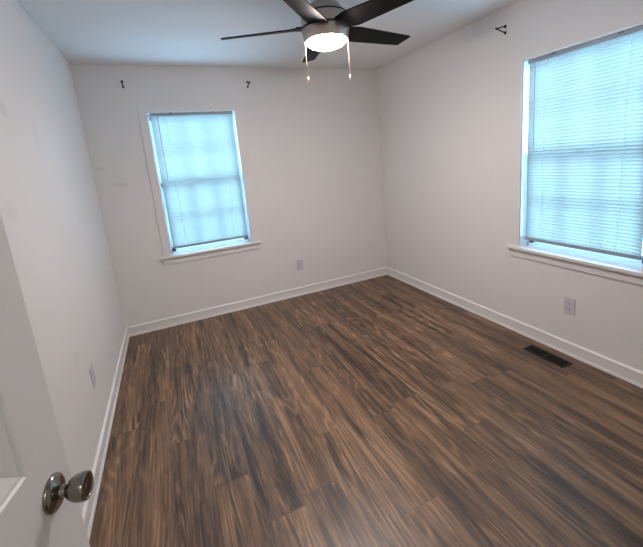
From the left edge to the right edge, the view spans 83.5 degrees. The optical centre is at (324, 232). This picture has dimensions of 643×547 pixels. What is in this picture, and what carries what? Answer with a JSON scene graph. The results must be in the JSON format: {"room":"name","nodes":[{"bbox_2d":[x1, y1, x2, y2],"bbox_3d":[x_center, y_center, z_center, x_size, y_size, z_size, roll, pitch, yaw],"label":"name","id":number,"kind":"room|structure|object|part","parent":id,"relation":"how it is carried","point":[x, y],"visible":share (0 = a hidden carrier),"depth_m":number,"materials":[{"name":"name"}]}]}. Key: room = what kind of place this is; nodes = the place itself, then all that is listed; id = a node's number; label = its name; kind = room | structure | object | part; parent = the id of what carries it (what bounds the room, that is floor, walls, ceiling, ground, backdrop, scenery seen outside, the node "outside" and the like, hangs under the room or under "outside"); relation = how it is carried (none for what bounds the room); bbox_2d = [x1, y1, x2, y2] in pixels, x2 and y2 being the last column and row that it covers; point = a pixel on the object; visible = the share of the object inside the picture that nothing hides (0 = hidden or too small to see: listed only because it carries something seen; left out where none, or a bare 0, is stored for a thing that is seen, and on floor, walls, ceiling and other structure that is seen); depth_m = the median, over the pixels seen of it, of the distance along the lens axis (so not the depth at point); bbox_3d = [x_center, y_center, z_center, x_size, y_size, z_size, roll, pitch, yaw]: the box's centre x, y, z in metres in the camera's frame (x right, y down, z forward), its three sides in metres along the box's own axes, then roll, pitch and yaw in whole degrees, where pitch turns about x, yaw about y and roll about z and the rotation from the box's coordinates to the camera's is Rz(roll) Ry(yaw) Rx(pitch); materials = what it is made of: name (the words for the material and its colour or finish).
{"room":"empty bedroom","nodes":[
{"label":"empty bedroom","id":0,"kind":"room"},
{"bbox_2d":[0,0,125,513],"bbox_3d":[-1.019,0.184,0.895,0.140,2.440,5.351,-10,12,-23],"label":"wall","id":1,"kind":"structure","parent":0,"point":[50,209],"depth_m":1.85,"materials":[{"name":"paint"}]},
{"bbox_2d":[89,364,96,387],"bbox_3d":[-1.317,0.814,2.053,0.009,0.118,0.072,-10,12,-23],"label":"wall outlet","id":2,"kind":"object","parent":1,"relation":"attached to","point":[91,370],"visible":1,"depth_m":2.04,"materials":[{"name":"plastic"}]},
{"bbox_2d":[82,327,129,539],"bbox_3d":[-1.129,1.213,1.785,0.016,0.098,3.680,-10,12,-23],"label":"baseboard","id":3,"kind":"structure","parent":1,"relation":"attached to","point":[88,513],"depth_m":2.01,"materials":[{"name":"paint"}]},
{"bbox_2d":[70,64,386,326],"bbox_3d":[-0.673,-0.444,3.839,2.952,2.440,0.140,-10,12,-23],"label":"wall","id":4,"kind":"structure","parent":0,"point":[313,148],"depth_m":3.75,"materials":[{"name":"paint"}]},
{"bbox_2d":[137,103,260,264],"bbox_3d":[-1.204,-0.494,3.568,0.976,1.480,0.179,-10,12,-23],"label":"window","id":5,"kind":"structure","parent":4,"relation":"in","point":[171,256],"depth_m":3.52,"materials":[{"name":"paint"}]},
{"bbox_3d":[-1.262,-0.822,3.569,0.754,0.654,0.020,-10,12,-23],"label":"sash","id":6,"kind":"part","parent":5,"relation":"part of","materials":[{"name":"plastic"}]},
{"bbox_2d":[150,111,247,248],"bbox_3d":[-1.197,-0.522,3.540,0.738,1.272,0.044,-10,12,-23],"label":"window blind","id":7,"kind":"object","parent":5,"relation":"attached to","point":[196,151],"visible":1,"depth_m":3.53,"materials":[{"name":"plastic"}]},
{"bbox_3d":[-1.145,0.087,3.668,0.738,0.022,0.026,-10,12,-23],"label":"rail","id":8,"kind":"part","parent":7,"relation":"part of","materials":[{"name":"white plastic"}]},
{"bbox_3d":[-1.198,-0.206,3.672,0.754,0.674,0.020,-10,12,-23],"label":"sash","id":9,"kind":"part","parent":5,"relation":"part of","materials":[{"name":"plastic"}]},
{"bbox_2d":[127,267,386,336],"bbox_3d":[-0.540,0.711,4.001,2.952,0.098,0.016,-10,12,-23],"label":"baseboard","id":10,"kind":"structure","parent":4,"relation":"attached to","point":[172,321],"depth_m":3.88,"materials":[{"name":"paint"}]},
{"bbox_2d":[297,259,303,269],"bbox_3d":[-0.274,0.360,4.068,0.072,0.118,0.009,-10,12,-23],"label":"wall outlet","id":11,"kind":"object","parent":4,"relation":"attached to","point":[299,262],"visible":1,"depth_m":4.07,"materials":[{"name":"plastic"}]},
{"bbox_2d":[17,0,517,69],"bbox_3d":[0.304,-1.301,1.173,3.232,0.120,5.491,-10,12,-23],"label":"ceiling","id":12,"kind":"structure","parent":0,"point":[93,32],"depth_m":2.57,"materials":[{"name":"paint"}]},
{"bbox_2d":[221,0,413,82],"bbox_3d":[0.040,-1.130,2.060,1.164,0.520,1.182,-10,12,-23],"label":"ceiling fan","id":13,"kind":"object","parent":12,"relation":"hanging from","point":[325,25],"visible":1,"depth_m":1.94,"materials":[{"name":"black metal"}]},
{"bbox_3d":[-0.350,-1.140,2.065,0.523,0.040,0.134,-4,11,5],"label":"blade","id":14,"kind":"part","parent":13,"relation":"part of","materials":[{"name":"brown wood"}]},
{"bbox_3d":[-0.112,-1.077,1.710,0.134,0.040,0.523,-1,12,20],"label":"blade","id":15,"kind":"part","parent":13,"relation":"part of","materials":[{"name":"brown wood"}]},
{"bbox_3d":[-0.065,-1.208,2.383,0.134,0.040,0.523,-7,12,-10],"label":"blade","id":16,"kind":"part","parent":13,"relation":"part of","materials":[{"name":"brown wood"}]},
{"bbox_3d":[0.264,-1.125,1.793,0.523,0.040,0.134,6,16,43],"label":"blade","id":17,"kind":"part","parent":13,"relation":"part of","materials":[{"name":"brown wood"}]},
{"bbox_3d":[0.307,-1.208,2.220,0.523,0.040,0.134,-12,13,-30],"label":"blade","id":18,"kind":"part","parent":13,"relation":"part of","materials":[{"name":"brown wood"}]},
{"bbox_2d":[89,275,642,546],"bbox_3d":[0.526,1.199,1.680,3.232,0.120,5.491,-10,12,-23],"label":"floor","id":19,"kind":"structure","parent":0,"point":[382,411],"depth_m":1.96,"materials":[{"name":"wood"}]},
{"bbox_2d":[522,345,572,367],"bbox_3d":[1.567,0.866,2.546,0.103,0.005,0.298,-10,12,-23],"label":"floor vent","id":20,"kind":"object","parent":19,"relation":"in","point":[539,352],"visible":1,"depth_m":2.53,"materials":[{"name":"metal"}]},
{"bbox_2d":[376,0,642,371],"bbox_3d":[1.793,-0.307,2.084,0.140,2.440,5.351,-10,12,-23],"label":"wall","id":21,"kind":"structure","parent":0,"point":[445,106],"depth_m":3.00,"materials":[{"name":"paint"}]},
{"bbox_2d":[495,25,505,34],"bbox_3d":[1.257,-1.453,2.570,0.098,0.062,0.016,-10,12,-23],"label":"curtain rod bracket","id":22,"kind":"object","parent":21,"relation":"attached to","point":[504,26],"visible":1,"depth_m":2.57,"materials":[{"name":"black metal"}]},
{"bbox_2d":[387,267,642,387],"bbox_3d":[1.540,0.747,2.913,0.016,0.098,3.680,-10,12,-23],"label":"baseboard","id":23,"kind":"structure","parent":21,"relation":"attached to","point":[627,373],"depth_m":2.74,"materials":[{"name":"paint"}]},
{"bbox_2d":[564,296,574,314],"bbox_3d":[1.685,0.501,2.479,0.009,0.118,0.072,-10,12,-23],"label":"wall outlet","id":24,"kind":"object","parent":21,"relation":"attached to","point":[569,303],"visible":1,"depth_m":2.48,"materials":[{"name":"plastic"}]},
{"bbox_2d":[505,9,642,285],"bbox_3d":[1.647,-0.490,2.300,0.179,1.480,0.976,-10,12,-23],"label":"window","id":25,"kind":"structure","parent":21,"relation":"in","point":[629,270],"depth_m":2.51,"materials":[{"name":"paint"}]},
{"bbox_2d":[524,25,642,259],"bbox_3d":[1.622,-0.518,2.284,0.044,1.272,0.738,-10,12,-23],"label":"window blind","id":26,"kind":"object","parent":25,"relation":"attached to","point":[585,152],"visible":1,"depth_m":2.24,"materials":[{"name":"plastic"}]},
{"bbox_3d":[1.529,-0.553,2.503,0.028,1.232,0.001,-10,12,-23],"label":"ladder cord","id":27,"kind":"part","parent":26,"relation":"part of","materials":[{"name":"white fabric"}]},
{"bbox_3d":[1.681,0.091,2.410,0.026,0.022,0.738,-10,12,-23],"label":"rail","id":28,"kind":"part","parent":26,"relation":"part of","materials":[{"name":"white plastic"}]},
{"bbox_3d":[1.724,-0.482,2.070,0.028,1.232,0.001,-10,12,-23],"label":"ladder cord","id":29,"kind":"part","parent":26,"relation":"part of","materials":[{"name":"white fabric"}]},
{"bbox_3d":[1.701,-0.498,2.323,0.061,1.352,0.790,-10,12,-23],"label":"frame","id":30,"kind":"part","parent":25,"relation":"part of","materials":[{"name":"plastic"}]},
{"bbox_3d":[1.717,-0.202,2.379,0.020,0.674,0.754,-10,12,-23],"label":"sash","id":31,"kind":"part","parent":25,"relation":"part of","materials":[{"name":"plastic"}]},
{"bbox_3d":[0.877,0.116,0.403,2.952,2.440,0.120,-10,12,-23],"label":"wall","id":32,"kind":"structure","parent":0,"visible":0},
{"bbox_2d":[0,212,93,546],"bbox_3d":[-0.432,0.445,0.346,0.094,2.023,0.762,-7,12,-11],"label":"door","id":33,"kind":"structure","parent":32,"relation":"in","point":[40,499],"depth_m":0.63,"materials":[{"name":"paint"}]},
{"bbox_3d":[-0.468,0.477,0.674,0.048,0.050,0.050,-7,12,-11],"label":"knob","id":34,"kind":"part","parent":33,"relation":"part of","materials":[{"name":"grey metal"}]},
{"bbox_3d":[-0.447,0.475,0.678,0.002,0.037,0.037,-7,12,-11],"label":"knob","id":35,"kind":"part","parent":33,"relation":"part of","materials":[{"name":"silver metal"}]}
]}

